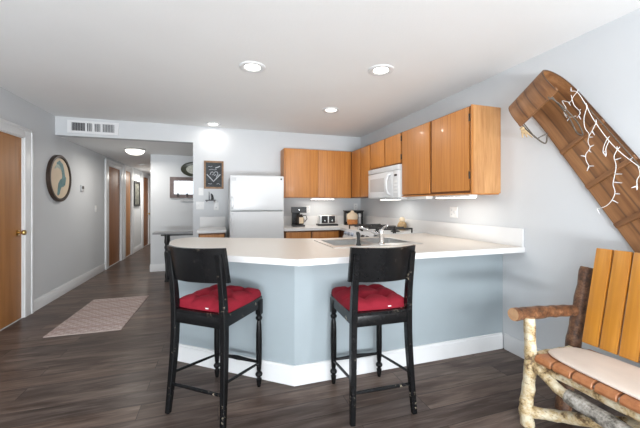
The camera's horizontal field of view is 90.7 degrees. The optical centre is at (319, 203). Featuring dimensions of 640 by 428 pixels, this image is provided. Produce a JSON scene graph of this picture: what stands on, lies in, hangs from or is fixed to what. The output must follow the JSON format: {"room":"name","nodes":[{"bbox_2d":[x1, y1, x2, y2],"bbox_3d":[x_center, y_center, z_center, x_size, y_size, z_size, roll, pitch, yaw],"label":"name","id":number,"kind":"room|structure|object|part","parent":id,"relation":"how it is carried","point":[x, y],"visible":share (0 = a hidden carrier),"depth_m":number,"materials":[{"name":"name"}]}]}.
{"room":"kitchen","nodes":[
{"label":"kitchen","id":0,"kind":"room"},
{"bbox_2d":[0,87,147,330],"bbox_3d":[-3.484,0.053,3.868,0.120,2.440,14.700,0,0,-18],"label":"wall","id":1,"kind":"structure","parent":0,"point":[69,235],"depth_m":4.42,"materials":[{"name":"grey paint"}]},
{"bbox_2d":[0,118,33,328],"bbox_3d":[-3.200,0.214,3.090,0.184,2.118,1.185,0,0,-18],"label":"door","id":2,"kind":"structure","parent":1,"relation":"in","point":[16,141],"depth_m":3.42,"materials":[{"name":"brown wood"}]},
{"bbox_3d":[-3.260,0.318,3.457,0.074,0.064,0.064,0,0,-18],"label":"knob","id":3,"kind":"part","parent":2,"relation":"part of","materials":[{"name":"gold metal"}]},
{"bbox_2d":[46,155,71,201],"bbox_3d":[-3.535,-0.342,4.293,0.042,0.632,0.632,0,0,-18],"label":"map","id":4,"kind":"object","parent":1,"relation":"attached to","point":[58,172],"visible":1,"depth_m":4.25,"materials":[{"name":"brown wood"}]},
{"bbox_2d":[34,263,104,311],"bbox_3d":[-3.740,1.204,4.883,0.014,0.138,2.630,0,0,-18],"label":"baseboard","id":5,"kind":"structure","parent":1,"relation":"attached to","point":[56,293],"depth_m":4.47,"materials":[{"name":"white paint"}]},
{"bbox_2d":[105,158,123,269],"bbox_3d":[-4.346,0.204,6.595,0.150,2.138,1.180,0,0,-18],"label":"door","id":6,"kind":"structure","parent":1,"relation":"in","point":[114,172],"depth_m":6.62,"materials":[{"name":"oak wood"},{"name":"white paint"}]},
{"bbox_2d":[124,164,133,258],"bbox_3d":[-4.671,0.189,7.604,0.150,2.168,0.820,0,0,-18],"label":"door","id":7,"kind":"structure","parent":1,"relation":"in","point":[128,171],"depth_m":7.71,"materials":[{"name":"brown wood"}]},
{"bbox_2d":[134,181,139,205],"bbox_3d":[-4.865,-0.257,8.403,0.030,0.660,0.600,0,0,-18],"label":"framed picture","id":8,"kind":"object","parent":1,"relation":"attached to","point":[136,183],"visible":0.86,"depth_m":8.37,"materials":[{"name":"black paper"}]},
{"bbox_2d":[135,183,138,203],"bbox_3d":[-4.874,-0.257,8.400,0.012,0.560,0.500,0,0,-18],"label":"print","id":9,"kind":"object","parent":8,"relation":"attached to","point":[136,184],"depth_m":8.42},
{"bbox_2d":[134,244,141,252],"bbox_3d":[-4.911,1.204,8.520,0.014,0.138,1.110,0,0,-18],"label":"baseboard","id":10,"kind":"structure","parent":1,"relation":"attached to","point":[138,247],"depth_m":8.47,"materials":[{"name":"white paint"}]},
{"bbox_2d":[141,172,150,247],"bbox_3d":[-5.255,0.189,9.470,0.182,2.168,1.130,0,0,-18],"label":"door","id":11,"kind":"structure","parent":1,"relation":"in","point":[145,178],"depth_m":9.51,"materials":[{"name":"white paint"}]},
{"bbox_2d":[62,137,192,174],"bbox_3d":[-3.394,-0.967,8.058,2.920,0.100,6.980,0,0,-18],"label":"ceiling","id":12,"kind":"structure","parent":0,"point":[113,149],"depth_m":5.27,"materials":[{"name":"white paint"}]},
{"bbox_2d":[124,147,145,154],"bbox_3d":[-3.113,-0.867,5.319,0.310,0.100,0.310,0,0,-18],"label":"dome light","id":13,"kind":"object","parent":12,"relation":"attached to","point":[133,151],"visible":1,"depth_m":5.22,"materials":[{"name":"glass"}]},
{"bbox_2d":[151,154,192,263],"bbox_3d":[-2.321,0.178,6.228,1.800,2.190,0.120,0,0,-18],"label":"wall","id":14,"kind":"structure","parent":0,"point":[167,213],"depth_m":5.97,"materials":[{"name":"grey paint"}]},
{"bbox_2d":[150,264,164,271],"bbox_3d":[-2.310,1.204,6.161,1.780,0.138,0.014,0,0,-18],"label":"baseboard","id":15,"kind":"structure","parent":14,"relation":"attached to","point":[154,267],"depth_m":5.92,"materials":[{"name":"white paint"}]},
{"bbox_2d":[170,177,192,197],"bbox_3d":[-2.452,-0.305,6.081,0.800,0.400,0.080,0,0,-18],"label":"wall mirror","id":16,"kind":"object","parent":14,"relation":"attached to","point":[180,187],"visible":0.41,"depth_m":6.04,"materials":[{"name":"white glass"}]},
{"bbox_2d":[174,181,192,193],"bbox_3d":[-2.463,-0.307,6.113,0.660,0.255,0.011,0,0,-18],"label":"mirror glass","id":17,"kind":"object","parent":16,"relation":"attached to","point":[181,187],"depth_m":6.06,"materials":[{"name":"white mirror"}]},
{"bbox_2d":[180,199,192,201],"bbox_3d":[-2.436,-0.059,6.094,0.480,0.045,0.066,0,0,-18],"label":"hook rail","id":18,"kind":"object","parent":14,"relation":"attached to","point":[181,200],"visible":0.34,"depth_m":6.07,"materials":[{"name":"grey plastic"}]},
{"bbox_2d":[181,162,192,176],"bbox_3d":[-2.417,-0.655,6.069,0.470,0.290,0.052,0,0,-18],"label":"oval platter","id":19,"kind":"object","parent":14,"relation":"attached to","point":[187,168],"visible":0.43,"depth_m":6.04,"materials":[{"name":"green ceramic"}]},
{"bbox_3d":[-2.418,-0.654,6.071,0.280,0.173,0.027,0,0,-18],"label":"platter","id":20,"kind":"part","parent":19,"relation":"part of","materials":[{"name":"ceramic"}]},
{"bbox_2d":[55,116,360,237],"bbox_3d":[-1.427,0.053,4.962,4.466,2.440,0.120,0,0,-18],"label":"wall","id":21,"kind":"structure","parent":0,"point":[242,151],"depth_m":4.90,"materials":[{"name":"grey paint"}]},
{"bbox_2d":[67,120,118,134],"bbox_3d":[-3.111,-1.042,4.343,0.600,0.170,0.026,0,0,-18],"label":"air vent","id":22,"kind":"object","parent":21,"relation":"in","point":[73,126],"visible":1,"depth_m":4.33,"materials":[{"name":"white paint"}]},
{"bbox_2d":[196,202,203,208],"bbox_3d":[-1.808,0.030,4.765,0.115,0.115,0.020,0,0,-18],"label":"light switch","id":23,"kind":"object","parent":21,"relation":"attached to","point":[199,205],"visible":1,"depth_m":4.77,"materials":[{"name":"white plastic"}]},
{"bbox_2d":[200,217,224,226],"bbox_3d":[-1.634,0.281,4.818,0.367,0.155,0.022,0,0,-18],"label":"backsplash","id":24,"kind":"structure","parent":21,"relation":"attached to","point":[204,221],"depth_m":4.81,"materials":[{"name":"white laminate"}]},
{"bbox_2d":[204,160,223,188],"bbox_3d":[-1.619,-0.437,4.822,0.284,0.424,0.028,0,0,-18],"label":"chalkboard","id":25,"kind":"object","parent":21,"relation":"attached to","point":[213,170],"visible":1,"depth_m":4.82,"materials":[{"name":"brown wood"}]},
{"bbox_2d":[214,202,218,209],"bbox_3d":[-1.591,0.038,4.841,0.072,0.115,0.010,0,0,-18],"label":"wall outlet","id":26,"kind":"object","parent":21,"relation":"attached to","point":[216,207],"visible":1,"depth_m":4.84,"materials":[{"name":"white plastic"}]},
{"bbox_2d":[280,148,350,197],"bbox_3d":[-0.063,-0.473,5.170,1.120,0.762,0.316,0,0,-18],"label":"upper cabinet","id":27,"kind":"object","parent":21,"relation":"attached to","point":[307,173],"visible":0.97,"depth_m":5.01,"materials":[{"name":"brown wood"}]},
{"bbox_3d":[-0.285,-0.473,4.942,0.518,0.738,0.018,0,0,-18],"label":"door","id":28,"kind":"part","parent":27,"relation":"part of","materials":[{"name":"brown wood"}]},
{"bbox_2d":[310,198,333,199],"bbox_3d":[0.039,-0.077,5.129,0.380,0.030,0.100,0,0,-18],"label":"light","id":29,"kind":"object","parent":27,"relation":"attached to","point":[310,198],"visible":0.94,"depth_m":5.08,"materials":[{"name":"white plastic"}]},
{"bbox_3d":[0.217,-0.473,5.103,0.517,0.738,0.018,0,0,-18],"label":"door","id":30,"kind":"part","parent":27,"relation":"part of","materials":[{"name":"brown wood"}]},
{"bbox_2d":[284,215,388,225],"bbox_3d":[0.159,0.283,4.880,1.494,0.150,1.003,0,0,-18],"label":"backsplash","id":31,"kind":"structure","parent":21,"relation":"attached to","point":[311,220],"depth_m":5.24,"materials":[{"name":"white laminate"}]},
{"bbox_2d":[0,244,625,427],"bbox_3d":[-1.301,1.323,4.571,4.766,0.100,14.900,0,0,-18],"label":"floor","id":32,"kind":"structure","parent":0,"point":[116,378],"depth_m":2.18,"materials":[{"name":"grey wood"}]},
{"bbox_2d":[43,295,148,337],"bbox_3d":[-2.492,1.269,3.675,0.650,0.008,1.224,0,0,-17],"label":"rug","id":33,"kind":"object","parent":32,"relation":"on","point":[110,314],"visible":1,"depth_m":3.51,"materials":[{"name":"fabric"}]},
{"bbox_2d":[152,231,192,281],"bbox_3d":[-2.045,0.871,5.372,1.400,0.805,0.260,0,0,-18],"label":"console table","id":34,"kind":"object","parent":32,"relation":"on","point":[166,234],"visible":0.33,"depth_m":5.13,"materials":[{"name":"black wood"}]},
{"bbox_3d":[-2.498,0.886,5.147,0.072,0.775,0.071,0,0,-18],"label":"leg","id":35,"kind":"part","parent":34,"relation":"part of","materials":[{"name":"black plastic"}]},
{"bbox_2d":[198,233,224,237],"bbox_3d":[-1.541,0.835,4.523,0.340,0.876,0.612,0,0,-18],"label":"base cabinet","id":36,"kind":"object","parent":32,"relation":"on","point":[215,235],"visible":0.16,"depth_m":4.25,"materials":[{"name":"brown wood"}]},
{"bbox_2d":[197,217,225,233],"bbox_3d":[-1.543,0.300,4.521,0.375,0.193,0.643,0,0,-18],"label":"countertop","id":37,"kind":"structure","parent":36,"relation":"on","point":[207,224],"depth_m":4.77,"materials":[{"name":"white laminate"}]},
{"bbox_2d":[165,245,262,427],"bbox_3d":[-0.672,0.764,2.037,0.430,1.022,0.533,0,0,20],"label":"bar stool","id":38,"kind":"object","parent":32,"relation":"on","point":[218,306],"visible":1,"depth_m":1.90,"materials":[{"name":"black paint"}]},
{"bbox_3d":[-0.907,0.780,1.936,0.056,0.990,0.089,0,0,20],"label":"leg","id":39,"kind":"part","parent":38,"relation":"part of","materials":[{"name":"black paint"}]},
{"bbox_3d":[-0.727,0.693,1.886,0.330,0.064,0.022,0,0,20],"label":"seat rail","id":40,"kind":"part","parent":38,"relation":"part of","materials":[{"name":"black paint"}]},
{"bbox_3d":[-0.739,0.357,1.852,0.416,0.208,0.139,0,0,20],"label":"backrest","id":41,"kind":"part","parent":38,"relation":"part of","materials":[{"name":"black paint"}]},
{"bbox_3d":[-0.756,0.969,2.321,0.050,0.608,0.049,0,0,20],"label":"leg","id":42,"kind":"part","parent":38,"relation":"part of","materials":[{"name":"black paint"}]},
{"bbox_2d":[180,284,260,312],"bbox_3d":[-0.654,0.605,2.087,0.410,0.072,0.404,0,0,20],"label":"cushion","id":43,"kind":"object","parent":38,"relation":"on","point":[205,300],"depth_m":1.97,"materials":[{"name":"red fabric"}]},
{"bbox_3d":[-0.556,0.780,1.808,0.056,0.990,0.089,0,0,20],"label":"leg","id":44,"kind":"part","parent":38,"relation":"part of","materials":[{"name":"black paint"}]},
{"bbox_3d":[-0.491,0.693,2.014,0.020,0.064,0.380,0,0,20],"label":"seat rail","id":45,"kind":"part","parent":38,"relation":"part of","materials":[{"name":"black paint"}]},
{"bbox_3d":[-0.425,0.969,2.201,0.050,0.608,0.049,0,0,20],"label":"leg","id":46,"kind":"part","parent":38,"relation":"part of","materials":[{"name":"black paint"}]},
{"bbox_2d":[228,175,283,237],"bbox_3d":[-0.946,0.439,4.593,0.721,1.628,0.796,0,0,-18],"label":"refrigerator","id":47,"kind":"object","parent":32,"relation":"on","point":[255,203],"visible":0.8,"depth_m":4.25,"materials":[{"name":"white metal"}]},
{"bbox_3d":[-1.147,0.311,4.133,0.022,0.377,0.043,0,0,-18],"label":"handle","id":48,"kind":"part","parent":47,"relation":"part of","materials":[{"name":"white plastic"}]},
{"bbox_3d":[-0.848,0.645,4.279,0.715,1.076,0.065,0,0,-18],"label":"fridge door","id":49,"kind":"part","parent":47,"relation":"part of","materials":[{"name":"white ceramic"}]},
{"bbox_3d":[-0.848,-0.140,4.279,0.715,0.470,0.065,0,0,-18],"label":"freezer door","id":50,"kind":"part","parent":47,"relation":"part of","materials":[{"name":"white ceramic"}]},
{"bbox_2d":[284,230,339,237],"bbox_3d":[-0.199,0.835,4.963,0.855,0.876,0.626,0,0,-18],"label":"base cabinet","id":51,"kind":"object","parent":32,"relation":"on","point":[315,233],"visible":0.21,"depth_m":4.68,"materials":[{"name":"brown wood"}]},
{"bbox_3d":[-0.312,0.496,4.607,0.370,0.155,0.018,0,0,-18],"label":"drawer","id":52,"kind":"part","parent":51,"relation":"part of","materials":[{"name":"brown wood"}]},
{"bbox_3d":[0.083,0.496,4.734,0.410,0.155,0.018,0,0,-18],"label":"drawer","id":53,"kind":"part","parent":51,"relation":"part of","materials":[{"name":"brown wood"}]},
{"bbox_2d":[178,254,502,385],"bbox_3d":[0.139,0.836,2.801,2.925,0.874,1.107,0,0,-8],"label":"base cabinet","id":54,"kind":"object","parent":32,"relation":"on","point":[457,302],"visible":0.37,"depth_m":2.40,"materials":[{"name":"blue paint"}]},
{"bbox_3d":[0.121,1.205,2.514,2.954,0.137,0.643,0,0,2],"label":"baseboard","id":55,"kind":"part","parent":54,"relation":"part of","materials":[{"name":"white paint"}]},
{"bbox_2d":[169,218,524,265],"bbox_3d":[0.006,0.304,3.176,2.830,0.191,2.144,0,0,-18],"label":"countertop","id":56,"kind":"structure","parent":54,"relation":"on","point":[439,239],"depth_m":2.67,"materials":[{"name":"beige laminate"}]},
{"bbox_2d":[314,237,422,247],"bbox_3d":[0.425,0.436,2.921,0.840,0.168,0.540,0,0,-18],"label":"sink","id":57,"kind":"object","parent":56,"relation":"in","point":[365,242],"visible":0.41,"depth_m":3.05,"materials":[{"name":"metal"}]},
{"bbox_3d":[0.232,0.437,2.893,0.359,0.166,0.389,0,0,-18],"label":"bowl","id":58,"kind":"part","parent":57,"relation":"part of","materials":[{"name":"metal"}]},
{"bbox_2d":[356,232,360,245],"bbox_3d":[0.325,0.296,2.677,0.044,0.112,0.051,0,0,-18],"label":"sprayer","id":59,"kind":"object","parent":57,"relation":"on","point":[358,235],"visible":0.99,"depth_m":2.66,"materials":[{"name":"black plastic"}]},
{"bbox_3d":[0.603,0.437,3.012,0.349,0.166,0.389,0,0,-18],"label":"bowl","id":60,"kind":"part","parent":57,"relation":"part of","materials":[{"name":"metal"}]},
{"bbox_2d":[357,225,387,244],"bbox_3d":[0.452,0.267,2.801,0.313,0.170,0.060,0,0,38],"label":"faucet","id":61,"kind":"object","parent":56,"relation":"on","point":[380,233],"visible":1,"depth_m":2.73,"materials":[{"name":"silver metal"}]},
{"bbox_3d":[0.436,0.248,2.830,0.252,0.083,0.026,0,0,41],"label":"spout","id":62,"kind":"part","parent":61,"relation":"part of","materials":[{"name":"silver metal"}]},
{"bbox_2d":[330,245,416,426],"bbox_3d":[0.329,0.764,2.054,0.430,1.022,0.533,0,0,-15],"label":"bar stool","id":63,"kind":"object","parent":32,"relation":"on","point":[377,305],"visible":1,"depth_m":1.90,"materials":[{"name":"black paint"}]},
{"bbox_3d":[0.096,0.969,2.238,0.050,0.608,0.049,0,0,-15],"label":"leg","id":64,"kind":"part","parent":63,"relation":"part of","materials":[{"name":"black paint"}]},
{"bbox_3d":[0.147,0.693,2.046,0.020,0.064,0.380,0,0,-15],"label":"seat rail","id":65,"kind":"part","parent":63,"relation":"part of","materials":[{"name":"black paint"}]},
{"bbox_3d":[0.196,0.780,1.836,0.056,0.990,0.089,0,0,-15],"label":"leg","id":66,"kind":"part","parent":63,"relation":"part of","materials":[{"name":"black paint"}]},
{"bbox_2d":[331,284,403,310],"bbox_3d":[0.315,0.605,2.105,0.410,0.072,0.404,0,0,-15],"label":"cushion","id":67,"kind":"object","parent":63,"relation":"on","point":[373,297],"depth_m":1.97,"materials":[{"name":"red fabric"}]},
{"bbox_3d":[0.436,0.969,2.331,0.050,0.608,0.049,0,0,-15],"label":"leg","id":68,"kind":"part","parent":63,"relation":"part of","materials":[{"name":"black paint"}]},
{"bbox_3d":[0.381,0.357,1.864,0.416,0.208,0.139,0,0,-15],"label":"backrest","id":69,"kind":"part","parent":63,"relation":"part of","materials":[{"name":"black paint"}]},
{"bbox_3d":[0.372,0.693,1.900,0.330,0.064,0.022,0,0,-15],"label":"seat rail","id":70,"kind":"part","parent":63,"relation":"part of","materials":[{"name":"black paint"}]},
{"bbox_3d":[0.556,0.780,1.935,0.056,0.990,0.089,0,0,-15],"label":"leg","id":71,"kind":"part","parent":63,"relation":"part of","materials":[{"name":"black paint"}]},
{"bbox_2d":[343,224,422,237],"bbox_3d":[0.781,0.772,4.112,0.731,0.962,0.820,0,0,-18],"label":"range","id":72,"kind":"object","parent":32,"relation":"on","point":[392,229],"visible":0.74,"depth_m":3.97,"materials":[{"name":"white metal"}]},
{"bbox_3d":[0.491,0.444,4.019,0.110,0.178,0.820,0,0,-18],"label":"control panel","id":73,"kind":"part","parent":72,"relation":"part of","materials":[{"name":"white ceramic"}]},
{"bbox_2d":[349,228,422,233],"bbox_3d":[0.810,0.370,4.122,0.670,0.037,0.820,0,0,-18],"label":"cooktop","id":74,"kind":"object","parent":72,"relation":"in","point":[355,230],"depth_m":3.93,"materials":[{"name":"white metal"}]},
{"bbox_2d":[397,217,406,227],"bbox_3d":[1.070,0.263,4.167,0.138,0.175,0.123,0,0,39],"label":"figurine","id":75,"kind":"object","parent":72,"relation":"on","point":[402,223],"visible":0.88,"depth_m":4.13,"materials":[{"name":"beige ceramic"}]},
{"bbox_2d":[508,248,639,427],"bbox_3d":[1.616,0.776,1.351,0.677,1.011,1.309,0,0,-18],"label":"chair","id":76,"kind":"object","parent":32,"relation":"on","point":[594,321],"visible":0.94,"depth_m":1.77,"materials":[{"name":"brown wood"}]},
{"bbox_3d":[1.193,0.965,1.818,0.089,0.625,0.083,0,0,-18],"label":"leg","id":77,"kind":"part","parent":76,"relation":"part of","materials":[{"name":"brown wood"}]},
{"bbox_3d":[1.351,0.653,1.898,0.510,0.104,0.081,0,0,-18],"label":"armrest","id":78,"kind":"part","parent":76,"relation":"part of","materials":[{"name":"brown wood"}]},
{"bbox_3d":[1.243,0.955,1.704,0.067,0.120,0.251,0,0,-18],"label":"rail","id":79,"kind":"part","parent":76,"relation":"part of","materials":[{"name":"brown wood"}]},
{"bbox_3d":[1.388,0.901,1.889,0.405,0.085,0.066,0,0,-22],"label":"rail","id":80,"kind":"part","parent":76,"relation":"part of","materials":[{"name":"brown wood"}]},
{"bbox_3d":[1.602,0.840,1.987,0.292,0.882,0.088,0,0,-18],"label":"leg","id":81,"kind":"part","parent":76,"relation":"part of","materials":[{"name":"brown plant"}]},
{"bbox_2d":[548,347,639,399],"bbox_3d":[1.563,0.845,1.344,0.376,0.043,1.060,0,0,-18],"label":"seat pad","id":82,"kind":"object","parent":76,"relation":"on","point":[622,376],"visible":1,"depth_m":1.60,"materials":[{"name":"beige fabric"}]},
{"bbox_3d":[1.409,0.994,1.173,0.077,0.094,0.936,0,0,-18],"label":"rail","id":83,"kind":"part","parent":76,"relation":"part of","materials":[{"name":"grey plant"}]},
{"bbox_3d":[0.577,0.835,5.017,0.614,0.876,0.998,0,0,-18],"label":"base cabinet","id":84,"kind":"object","parent":32,"relation":"on","visible":0},
{"bbox_2d":[284,215,388,230],"bbox_3d":[0.159,0.302,4.880,1.494,0.188,1.003,0,0,-18],"label":"countertop","id":85,"kind":"structure","parent":84,"relation":"on","point":[310,224],"depth_m":5.01,"materials":[{"name":"white laminate"}]},
{"bbox_2d":[291,207,306,226],"bbox_3d":[-0.335,0.206,4.978,0.249,0.305,0.237,0,0,-12],"label":"coffee maker","id":86,"kind":"object","parent":85,"relation":"on","point":[298,220],"visible":1,"depth_m":4.88,"materials":[{"name":"black plastic"}]},
{"bbox_3d":[-0.387,0.235,5.047,0.125,0.194,0.080,0,0,-12],"label":"water tank","id":87,"kind":"part","parent":86,"relation":"part of","materials":[{"name":"black plastic"}]},
{"bbox_2d":[316,215,337,225],"bbox_3d":[0.117,0.272,5.146,0.330,0.174,0.196,0,0,-13],"label":"toaster","id":88,"kind":"object","parent":85,"relation":"on","point":[323,220],"visible":1,"depth_m":5.07,"materials":[{"name":"silver metal"}]},
{"bbox_3d":[0.076,0.257,5.058,0.100,0.113,0.012,0,0,-13],"label":"control plate","id":89,"kind":"part","parent":88,"relation":"part of","materials":[{"name":"black plastic"}]},
{"bbox_3d":[0.193,0.257,5.085,0.100,0.113,0.012,0,0,-13],"label":"control plate","id":90,"kind":"part","parent":88,"relation":"part of","materials":[{"name":"black plastic"}]},
{"bbox_2d":[347,210,357,224],"bbox_3d":[0.529,0.235,5.175,0.188,0.247,0.150,0,0,-6],"label":"pot","id":91,"kind":"object","parent":85,"relation":"on","point":[352,217],"visible":0.88,"depth_m":5.12,"materials":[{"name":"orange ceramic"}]},
{"bbox_2d":[343,210,363,224],"bbox_3d":[0.563,0.237,5.328,0.330,0.242,0.138,0,0,-6],"label":"rack","id":92,"kind":"object","parent":85,"relation":"on","point":[345,211],"visible":0.66,"depth_m":5.28,"materials":[{"name":"black metal"}]},
{"bbox_2d":[358,213,360,223],"bbox_3d":[0.664,0.254,5.330,0.064,0.180,0.064,0,0,-6],"label":"jar","id":93,"kind":"object","parent":92,"relation":"in","point":[359,214],"visible":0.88,"depth_m":5.30,"materials":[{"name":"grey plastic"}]},
{"bbox_2d":[0,0,639,137],"bbox_3d":[-0.222,-1.217,1.221,4.766,0.100,7.860,0,0,-18],"label":"ceiling","id":94,"kind":"structure","parent":0,"point":[176,62],"depth_m":2.41,"materials":[{"name":"white paint"}]},
{"bbox_2d":[205,122,220,126],"bbox_3d":[-1.572,-1.161,4.642,0.224,0.011,0.224,0,0,-18],"label":"recessed light","id":95,"kind":"object","parent":94,"relation":"in","point":[214,124],"visible":1,"depth_m":4.63,"materials":[{"name":"white paint"}]},
{"bbox_2d":[239,61,265,72],"bbox_3d":[-0.577,-1.161,2.701,0.224,0.011,0.224,0,0,-18],"label":"recessed light","id":96,"kind":"object","parent":94,"relation":"in","point":[247,66],"visible":1,"depth_m":2.69,"materials":[{"name":"white paint"}]},
{"bbox_2d":[245,64,259,70],"bbox_3d":[-0.577,-1.162,2.701,0.131,0.007,0.131,0,0,-18],"label":"diffuser","id":97,"kind":"object","parent":96,"relation":"attached to","point":[248,67],"depth_m":2.70,"materials":[{"name":"white plastic"}]},
{"bbox_2d":[322,107,339,112],"bbox_3d":[0.137,-1.161,3.944,0.224,0.011,0.224,0,0,-18],"label":"recessed light","id":98,"kind":"object","parent":94,"relation":"in","point":[329,109],"visible":1,"depth_m":3.93,"materials":[{"name":"white paint"}]},
{"bbox_2d":[368,64,393,75],"bbox_3d":[0.533,-1.161,2.762,0.224,0.011,0.224,0,0,-18],"label":"recessed light","id":99,"kind":"object","parent":94,"relation":"in","point":[383,69],"visible":1,"depth_m":2.75,"materials":[{"name":"white paint"}]},
{"bbox_2d":[373,67,388,73],"bbox_3d":[0.533,-1.162,2.762,0.131,0.007,0.131,0,0,-18],"label":"diffuser","id":100,"kind":"object","parent":99,"relation":"attached to","point":[377,70],"depth_m":2.76,"materials":[{"name":"white plastic"}]},
{"bbox_2d":[361,8,639,367],"bbox_3d":[1.936,0.053,2.000,0.120,2.440,7.820,0,0,-18],"label":"wall","id":101,"kind":"structure","parent":0,"point":[541,194],"depth_m":2.42,"materials":[{"name":"grey paint"}]},
{"bbox_2d":[351,144,370,197],"bbox_3d":[0.717,-0.473,5.065,0.318,0.762,0.993,0,0,-18],"label":"upper cabinet","id":102,"kind":"object","parent":101,"relation":"attached to","point":[360,158],"visible":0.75,"depth_m":4.87,"materials":[{"name":"brown wood"}]},
{"bbox_3d":[0.574,-0.473,5.018,0.018,0.738,0.310,0,0,-18],"label":"filler panel","id":103,"kind":"part","parent":102,"relation":"part of","materials":[{"name":"brown wood"}]},
{"bbox_3d":[0.676,-0.473,4.703,0.018,0.738,0.302,0,0,-18],"label":"door","id":104,"kind":"part","parent":102,"relation":"part of","materials":[{"name":"brown wood"}]},
{"bbox_2d":[371,132,401,169],"bbox_3d":[0.993,-0.665,4.195,0.326,0.377,0.822,0,0,-18],"label":"upper cabinet","id":105,"kind":"object","parent":101,"relation":"attached to","point":[386,152],"visible":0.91,"depth_m":4.07,"materials":[{"name":"brown wood"}]},
{"bbox_3d":[0.792,-0.667,4.342,0.018,0.350,0.380,0,0,-18],"label":"door","id":106,"kind":"part","parent":105,"relation":"part of","materials":[{"name":"brown wood"}]},
{"bbox_2d":[368,164,408,199],"bbox_3d":[0.948,-0.259,4.182,0.420,0.426,0.800,0,0,-18],"label":"microwave","id":107,"kind":"object","parent":105,"relation":"attached to","point":[385,183],"visible":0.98,"depth_m":4.00,"materials":[{"name":"white plastic"}]},
{"bbox_3d":[0.807,-0.237,4.204,0.035,0.330,0.668,0,0,-18],"label":"door","id":108,"kind":"part","parent":107,"relation":"part of","materials":[{"name":"white ceramic"}]},
{"bbox_3d":[0.840,-0.237,3.947,0.071,0.270,0.045,0,0,-18],"label":"handle","id":109,"kind":"part","parent":107,"relation":"part of","materials":[{"name":"white ceramic"}]},
{"bbox_3d":[0.930,-0.237,3.823,0.035,0.330,0.123,0,0,-18],"label":"control panel","id":110,"kind":"part","parent":107,"relation":"part of","materials":[{"name":"white ceramic"}]},
{"bbox_3d":[0.915,-0.667,3.961,0.018,0.350,0.370,0,0,-18],"label":"door","id":111,"kind":"part","parent":105,"relation":"part of","materials":[{"name":"brown wood"}]},
{"bbox_2d":[402,104,500,196],"bbox_3d":[1.285,-0.467,3.285,0.328,0.774,1.095,0,0,-18],"label":"upper cabinet","id":112,"kind":"object","parent":101,"relation":"attached to","point":[458,152],"visible":0.96,"depth_m":2.89,"materials":[{"name":"brown wood"}]},
{"bbox_3d":[1.059,-0.473,3.512,0.018,0.738,0.507,0,0,-18],"label":"door","id":113,"kind":"part","parent":112,"relation":"part of","materials":[{"name":"brown wood"}]},
{"bbox_2d":[407,196,432,198],"bbox_3d":[1.119,-0.065,3.554,0.090,0.030,0.360,0,0,-18],"label":"light","id":114,"kind":"object","parent":112,"relation":"attached to","point":[413,197],"visible":0.93,"depth_m":3.46,"materials":[{"name":"white plastic"}]},
{"bbox_3d":[1.281,-0.086,3.283,0.296,0.012,1.095,0,0,-18],"label":"rail","id":115,"kind":"part","parent":112,"relation":"part of","materials":[{"name":"brown wood"}]},
{"bbox_3d":[1.226,-0.478,2.994,0.018,0.728,0.503,0,0,-18],"label":"door","id":116,"kind":"part","parent":112,"relation":"part of","materials":[{"name":"brown wood"}]},
{"bbox_2d":[435,194,477,198],"bbox_3d":[1.289,-0.065,3.026,0.090,0.030,0.470,0,0,-18],"label":"light","id":117,"kind":"object","parent":112,"relation":"attached to","point":[469,195],"visible":0.96,"depth_m":2.96,"materials":[{"name":"white plastic"}]},
{"bbox_2d":[436,197,475,198],"bbox_3d":[1.289,-0.054,3.026,0.074,0.008,0.454,0,0,-18],"label":"diffuser","id":118,"kind":"object","parent":117,"relation":"attached to","point":[436,197],"depth_m":3.04,"materials":[{"name":"white plastic"}]},
{"bbox_3d":[1.463,-0.473,2.775,0.301,0.762,0.015,0,0,-18],"label":"panel","id":119,"kind":"part","parent":112,"relation":"part of","materials":[{"name":"brown wood"}]},
{"bbox_2d":[450,207,457,217],"bbox_3d":[1.420,0.093,3.373,0.020,0.115,0.115,0,0,-18],"label":"wall outlet","id":120,"kind":"object","parent":101,"relation":"attached to","point":[453,210],"visible":1,"depth_m":3.36,"materials":[{"name":"white plastic"}]},
{"bbox_2d":[389,218,523,246],"bbox_3d":[1.341,0.283,3.610,0.022,0.150,2.135,0,0,-18],"label":"backsplash","id":121,"kind":"structure","parent":101,"relation":"attached to","point":[492,234],"depth_m":3.12,"materials":[{"name":"white laminate"}]},
{"bbox_2d":[504,333,619,399],"bbox_3d":[2.345,1.204,0.513,0.014,0.138,4.740,0,0,-18],"label":"baseboard","id":122,"kind":"structure","parent":101,"relation":"attached to","point":[513,345],"depth_m":2.67,"materials":[{"name":"white paint"}]},
{"bbox_2d":[508,70,639,252],"bbox_3d":[1.726,-0.243,2.004,0.254,1.419,1.078,0,0,-18],"label":"toboggan","id":123,"kind":"object","parent":101,"relation":"attached to","point":[542,99],"visible":1,"depth_m":2.12,"materials":[{"name":"brown wood"}]},
{"bbox_2d":[562,89,639,214],"bbox_3d":[1.792,-0.365,1.986,0.030,0.871,0.541,0,0,-18],"label":"string lights","id":124,"kind":"object","parent":123,"relation":"hanging from","point":[617,148],"visible":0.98,"depth_m":2.02},
{"bbox_3d":[1.814,-0.438,1.962,0.004,0.687,0.483,0,0,-18],"label":"cord","id":125,"kind":"part","parent":124,"relation":"part of","materials":[{"name":"white plastic"}]}
]}

